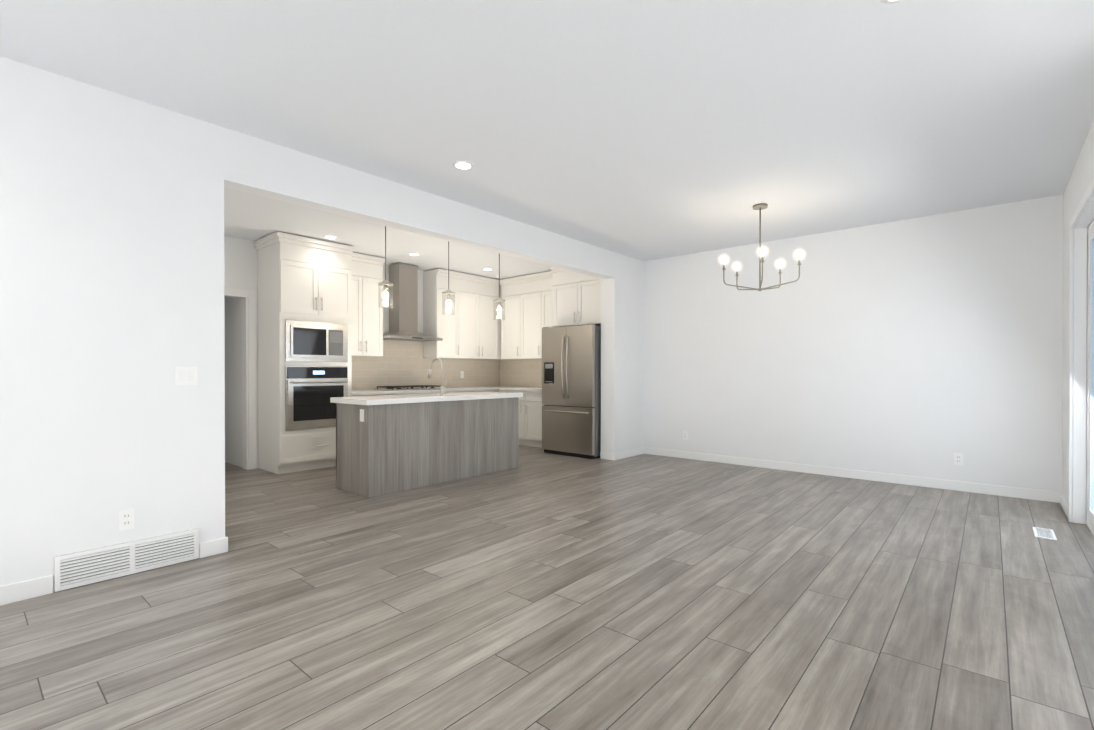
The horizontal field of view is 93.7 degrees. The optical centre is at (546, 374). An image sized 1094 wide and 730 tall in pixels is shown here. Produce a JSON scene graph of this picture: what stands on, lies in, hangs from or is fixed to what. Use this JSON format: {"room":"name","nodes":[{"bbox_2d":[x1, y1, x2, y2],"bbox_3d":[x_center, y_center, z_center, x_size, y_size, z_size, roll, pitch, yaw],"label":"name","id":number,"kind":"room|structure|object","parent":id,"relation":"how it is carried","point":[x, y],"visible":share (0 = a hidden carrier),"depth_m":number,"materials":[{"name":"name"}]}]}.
{"room":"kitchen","nodes":[
{"label":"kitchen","id":0,"kind":"room"},
{"bbox_2d":[224,297,241,466],"bbox_3d":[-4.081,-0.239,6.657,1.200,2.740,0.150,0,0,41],"label":"door","id":1,"kind":"structure","parent":0,"point":[233,377],"depth_m":6.40,"materials":[{"name":"paint"}]},
{"bbox_2d":[0,56,643,591],"bbox_3d":[-1.707,-0.225,3.914,0.220,2.740,9.184,0,0,41],"label":"wall","id":2,"kind":"structure","parent":0,"point":[112,316],"depth_m":2.96,"materials":[{"name":"paint"}]},
{"bbox_2d":[119,508,133,530],"bbox_3d":[-2.406,0.830,2.935,0.008,0.114,0.070,0,0,41],"label":"electrical outlet","id":3,"kind":"object","parent":2,"relation":"attached to","point":[126,519],"visible":1,"depth_m":2.93,"materials":[{"name":"grey plastic"}]},
{"bbox_2d":[54,528,198,591],"bbox_3d":[-2.389,1.054,2.954,0.012,0.184,0.650,0,0,41],"label":"air vent","id":4,"kind":"object","parent":2,"relation":"in","point":[77,569],"visible":1,"depth_m":2.92,"materials":[{"name":"grey metal"}]},
{"bbox_2d":[175,367,196,384],"bbox_3d":[-2.216,0.009,3.151,0.008,0.114,0.116,0,0,41],"label":"light switch","id":5,"kind":"object","parent":2,"relation":"attached to","point":[185,375],"visible":1,"depth_m":3.15,"materials":[{"name":"white plastic"}]},
{"bbox_2d":[0,447,643,605],"bbox_3d":[-1.702,1.098,3.917,0.233,0.095,9.184,0,0,41],"label":"baseboard","id":6,"kind":"structure","parent":2,"relation":"attached to","point":[24,590],"depth_m":2.68,"materials":[{"name":"white wood"}]},
{"bbox_2d":[224,235,484,468],"bbox_3d":[-2.752,-0.242,7.163,0.150,2.740,5.634,0,0,41],"label":"wall","id":7,"kind":"structure","parent":0,"point":[241,263],"depth_m":6.12,"materials":[{"name":"paint"}]},
{"bbox_2d":[224,288,255,469],"bbox_3d":[-3.888,0.068,5.838,0.166,2.135,1.010,0,0,41],"label":"door frame","id":8,"kind":"structure","parent":7,"relation":"attached to","point":[249,382],"depth_m":6.13,"materials":[{"name":"white wood"}]},
{"bbox_2d":[351,253,384,356],"bbox_3d":[-2.575,-0.923,6.945,0.392,1.345,0.614,0,0,41],"label":"upper cabinet","id":9,"kind":"object","parent":7,"relation":"attached to","point":[367,319],"visible":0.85,"depth_m":6.89,"materials":[{"name":"white wood"}]},
{"bbox_2d":[383,263,442,341],"bbox_3d":[-2.034,-1.053,7.480,0.488,1.097,0.892,0,0,41],"label":"range hood","id":10,"kind":"object","parent":7,"relation":"attached to","point":[403,314],"visible":0.85,"depth_m":7.44,"materials":[{"name":"silver metal"}]},
{"bbox_2d":[351,340,498,389],"bbox_3d":[-1.885,-0.162,8.040,0.010,0.748,3.168,0,0,41],"label":"backsplash","id":11,"kind":"structure","parent":7,"relation":"attached to","point":[401,363],"depth_m":7.84,"materials":[{"name":"tile"}]},
{"bbox_2d":[423,269,462,358],"bbox_3d":[-1.640,-0.903,8.061,0.347,1.295,0.486,0,0,41],"label":"upper cabinet","id":12,"kind":"object","parent":7,"relation":"attached to","point":[449,327],"depth_m":7.92,"materials":[{"name":"white wood"}]},
{"bbox_2d":[463,277,498,359],"bbox_3d":[-1.257,-0.906,8.504,0.347,1.295,0.914,0,0,41],"label":"upper cabinet","id":13,"kind":"object","parent":7,"relation":"attached to","point":[470,328],"depth_m":8.43,"materials":[{"name":"white wood"}]},
{"bbox_2d":[499,286,509,359],"bbox_3d":[-0.858,-0.908,8.966,0.347,1.295,0.417,0,0,41],"label":"upper cabinet","id":14,"kind":"object","parent":7,"relation":"attached to","point":[500,286],"depth_m":8.79,"materials":[{"name":"white wood"}]},
{"bbox_2d":[0,445,1093,729],"bbox_3d":[-1.515,1.195,3.898,8.900,0.100,9.800,0,0,41],"label":"floor","id":15,"kind":"structure","parent":0,"point":[538,589],"depth_m":2.46,"materials":[{"name":"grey wood"}]},
{"bbox_2d":[254,232,353,473],"bbox_3d":[-2.947,-0.230,6.262,0.727,2.725,0.905,0,0,41],"label":"tall cabinet","id":16,"kind":"object","parent":15,"relation":"on","point":[304,327],"visible":0.85,"depth_m":6.02,"materials":[{"name":"white wood"}]},
{"bbox_2d":[352,394,405,396],"bbox_3d":[-2.345,0.694,7.055,0.607,0.870,1.069,0,0,41],"label":"base cabinet","id":17,"kind":"object","parent":15,"relation":"on","point":[353,395],"depth_m":6.65,"materials":[{"name":"white wood"}]},
{"bbox_2d":[336,399,518,497],"bbox_3d":[-1.255,0.707,5.709,0.677,0.858,1.996,0,0,41],"label":"kitchen island","id":18,"kind":"object","parent":15,"relation":"on","point":[387,444],"depth_m":5.17,"materials":[{"name":"grey wood"}]},
{"bbox_2d":[330,391,521,406],"bbox_3d":[-1.231,0.251,5.690,0.690,0.050,2.070,0,0,41],"label":"island countertop","id":19,"kind":"structure","parent":18,"relation":"on","point":[363,401],"depth_m":5.32,"materials":[{"name":"white stone"}]},
{"bbox_2d":[427,358,446,395],"bbox_3d":[-1.193,0.022,5.566,0.277,0.406,0.089,0,0,41],"label":"faucet","id":20,"kind":"object","parent":19,"relation":"on","point":[442,388],"visible":0.98,"depth_m":5.48,"materials":[{"name":"silver metal"}]},
{"bbox_2d":[452,390,475,392],"bbox_3d":[-1.703,0.690,7.798,0.607,0.870,1.127,0,0,41],"label":"base cabinet","id":21,"kind":"object","parent":15,"relation":"on","point":[453,391],"depth_m":7.81,"materials":[{"name":"white wood"}]},
{"bbox_2d":[476,390,495,391],"bbox_3d":[-1.227,0.687,8.349,0.607,0.870,0.561,0,0,41],"label":"base cabinet","id":22,"kind":"object","parent":15,"relation":"on","point":[476,390],"depth_m":8.20,"materials":[{"name":"white wood"}]},
{"bbox_2d":[500,390,527,445],"bbox_3d":[-0.358,0.687,8.415,0.661,0.870,0.610,0,0,41],"label":"base cabinet","id":23,"kind":"object","parent":15,"relation":"on","point":[523,401],"depth_m":8.03,"materials":[{"name":"white wood"}]},
{"bbox_2d":[352,386,499,393],"bbox_3d":[-1.647,0.235,7.837,0.637,0.040,3.168,0,0,41],"label":"countertop","id":24,"kind":"structure","parent":23,"relation":"on","point":[448,390],"depth_m":7.23,"materials":[{"name":"white stone"}]},
{"bbox_2d":[374,385,439,390],"bbox_3d":[-1.975,0.190,7.436,0.500,0.050,0.870,0,0,41],"label":"cooktop","id":25,"kind":"object","parent":24,"relation":"in","point":[410,387],"visible":0.98,"depth_m":7.26,"materials":[{"name":"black metal"}]},
{"bbox_2d":[528,390,542,447],"bbox_3d":[0.047,0.689,8.066,0.640,0.870,0.610,0,0,41],"label":"base cabinet","id":26,"kind":"object","parent":15,"relation":"on","point":[530,417],"depth_m":7.88,"materials":[{"name":"white wood"}]},
{"bbox_2d":[500,386,541,389],"bbox_3d":[-0.147,0.233,8.217,1.137,0.040,0.630,0,0,41],"label":"countertop","id":27,"kind":"structure","parent":26,"relation":"on","point":[501,387],"depth_m":8.24,"materials":[{"name":"white stone"}]},
{"bbox_2d":[542,324,600,458],"bbox_3d":[0.534,0.225,7.404,0.900,1.805,0.950,0,0,41],"label":"fridge","id":28,"kind":"object","parent":15,"relation":"on","point":[571,390],"visible":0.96,"depth_m":7.02,"materials":[{"name":"silver metal"}]},
{"bbox_2d":[1033,527,1056,539],"bbox_3d":[3.583,1.143,3.695,0.110,0.005,0.300,0,0,41],"label":"floor vent","id":29,"kind":"object","parent":15,"relation":"in","point":[1044,533],"visible":1,"depth_m":3.68,"materials":[{"name":"grey metal"}]},
{"bbox_2d":[0,0,1093,279],"bbox_3d":[-1.515,-1.645,3.884,8.900,0.100,9.800,0,0,41],"label":"ceiling","id":30,"kind":"structure","parent":0,"point":[644,130],"depth_m":2.96,"materials":[{"name":"paint"}]},
{"bbox_2d":[323,235,337,238],"bbox_3d":[-2.526,-1.602,5.987,0.156,0.006,0.156,0,0,41],"label":"recessed light","id":31,"kind":"object","parent":30,"relation":"in","point":[330,237],"visible":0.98,"depth_m":5.99,"materials":[{"name":"white plastic"}]},
{"bbox_2d":[378,226,392,308],"bbox_3d":[-1.594,-1.128,5.065,0.142,0.944,0.142,0,0,41],"label":"pendant light","id":32,"kind":"object","parent":30,"relation":"hanging from","point":[385,283],"visible":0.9,"depth_m":5.05,"materials":[{"name":"clear glass"}]},
{"bbox_2d":[442,241,454,314],"bbox_3d":[-1.084,-1.131,5.655,0.142,0.944,0.142,0,0,41],"label":"pendant light","id":33,"kind":"object","parent":30,"relation":"hanging from","point":[448,292],"visible":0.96,"depth_m":5.64,"materials":[{"name":"clear glass"}]},
{"bbox_2d":[453,161,473,169],"bbox_3d":[-0.638,-1.591,3.905,0.156,0.006,0.156,0,0,41],"label":"recessed light","id":34,"kind":"object","parent":30,"relation":"in","point":[463,165],"visible":1,"depth_m":3.90,"materials":[{"name":"white plastic"}]},
{"bbox_2d":[493,254,504,320],"bbox_3d":[-0.580,-1.134,6.237,0.142,0.944,0.142,0,0,41],"label":"pendant light","id":35,"kind":"object","parent":30,"relation":"hanging from","point":[499,300],"visible":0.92,"depth_m":6.23,"materials":[{"name":"clear glass"}]},
{"bbox_2d":[719,203,805,290],"bbox_3d":[2.040,-1.193,4.840,0.776,0.812,0.795,0,0,41],"label":"chandelier","id":36,"kind":"object","parent":30,"relation":"hanging from","point":[760,206],"visible":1,"depth_m":4.85,"materials":[{"name":"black metal"}]},
{"bbox_2d":[880,0,902,3],"bbox_3d":[1.457,-1.582,2.108,0.156,0.006,0.156,0,0,41],"label":"recessed light","id":37,"kind":"object","parent":30,"relation":"in","point":[889,1],"visible":1,"depth_m":2.17,"materials":[{"name":"white plastic"}]},
{"bbox_2d":[516,194,1062,491],"bbox_3d":[1.873,-0.241,6.989,7.576,2.740,0.150,0,0,41],"label":"wall","id":38,"kind":"structure","parent":0,"point":[927,346],"depth_m":5.46,"materials":[{"name":"paint"}]},
{"bbox_2d":[500,279,523,358],"bbox_3d":[-0.472,-0.907,8.678,0.516,1.295,0.350,0,0,41],"label":"upper cabinet","id":39,"kind":"object","parent":38,"relation":"attached to","point":[512,327],"depth_m":8.53,"materials":[{"name":"white wood"}]},
{"bbox_2d":[499,359,541,386],"bbox_3d":[-0.175,-0.024,8.648,1.742,0.466,0.011,0,0,41],"label":"backsplash","id":40,"kind":"structure","parent":38,"relation":"attached to","point":[522,373],"depth_m":8.89,"materials":[{"name":"tile"}]},
{"bbox_2d":[524,275,551,358],"bbox_3d":[0.005,-0.904,8.265,0.973,1.295,0.350,0,0,41],"label":"upper cabinet","id":41,"kind":"object","parent":38,"relation":"attached to","point":[527,314],"depth_m":8.20,"materials":[{"name":"white wood"}]},
{"bbox_2d":[550,266,600,326],"bbox_3d":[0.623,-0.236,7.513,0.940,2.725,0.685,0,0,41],"label":"upper cabinet","id":42,"kind":"object","parent":38,"relation":"attached to","point":[576,298],"visible":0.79,"depth_m":7.33,"materials":[{"name":"white wood"}]},
{"bbox_2d":[683,431,687,439],"bbox_3d":[1.860,0.820,6.900,0.070,0.114,0.008,0,0,41],"label":"electrical outlet","id":43,"kind":"object","parent":38,"relation":"attached to","point":[685,435],"visible":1,"depth_m":6.90,"materials":[{"name":"grey plastic"}]},
{"bbox_2d":[644,447,1061,502],"bbox_3d":[2.978,1.087,5.932,4.213,0.095,0.013,0,0,41],"label":"baseboard","id":44,"kind":"structure","parent":38,"relation":"attached to","point":[1031,494],"depth_m":5.47,"materials":[{"name":"white wood"}]},
{"bbox_2d":[954,453,962,464],"bbox_3d":[4.032,0.829,5.023,0.070,0.114,0.008,0,0,41],"label":"electrical outlet","id":45,"kind":"object","parent":38,"relation":"attached to","point":[958,458],"visible":1,"depth_m":5.02,"materials":[{"name":"grey plastic"}]},
{"bbox_2d":[1062,121,1093,519],"bbox_3d":[1.717,-0.210,1.054,0.250,2.740,9.334,0,0,41],"label":"wall","id":46,"kind":"structure","parent":0,"point":[1081,178],"depth_m":4.23,"materials":[{"name":"paint"}]},
{"bbox_2d":[1060,492,1067,516],"bbox_3d":[1.564,1.112,1.085,0.013,0.095,9.171,0,0,41],"label":"baseboard","id":47,"kind":"structure","parent":46,"relation":"attached to","point":[1064,503],"depth_m":4.30,"materials":[{"name":"white wood"}]},
{"bbox_2d":[1068,177,1093,523],"bbox_3d":[3.590,-0.023,3.372,0.090,2.342,1.650,0,0,41],"label":"door frame","id":48,"kind":"structure","parent":46,"relation":"attached to","point":[1077,371],"depth_m":3.94,"materials":[{"name":"white wood"}]},
{"bbox_2d":[1086,219,1093,535],"bbox_3d":[3.656,0.016,3.315,0.116,2.263,1.494,0,0,41],"label":"window","id":49,"kind":"structure","parent":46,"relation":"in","point":[1090,429],"depth_m":3.81,"materials":[{"name":"white plastic"}]}
]}

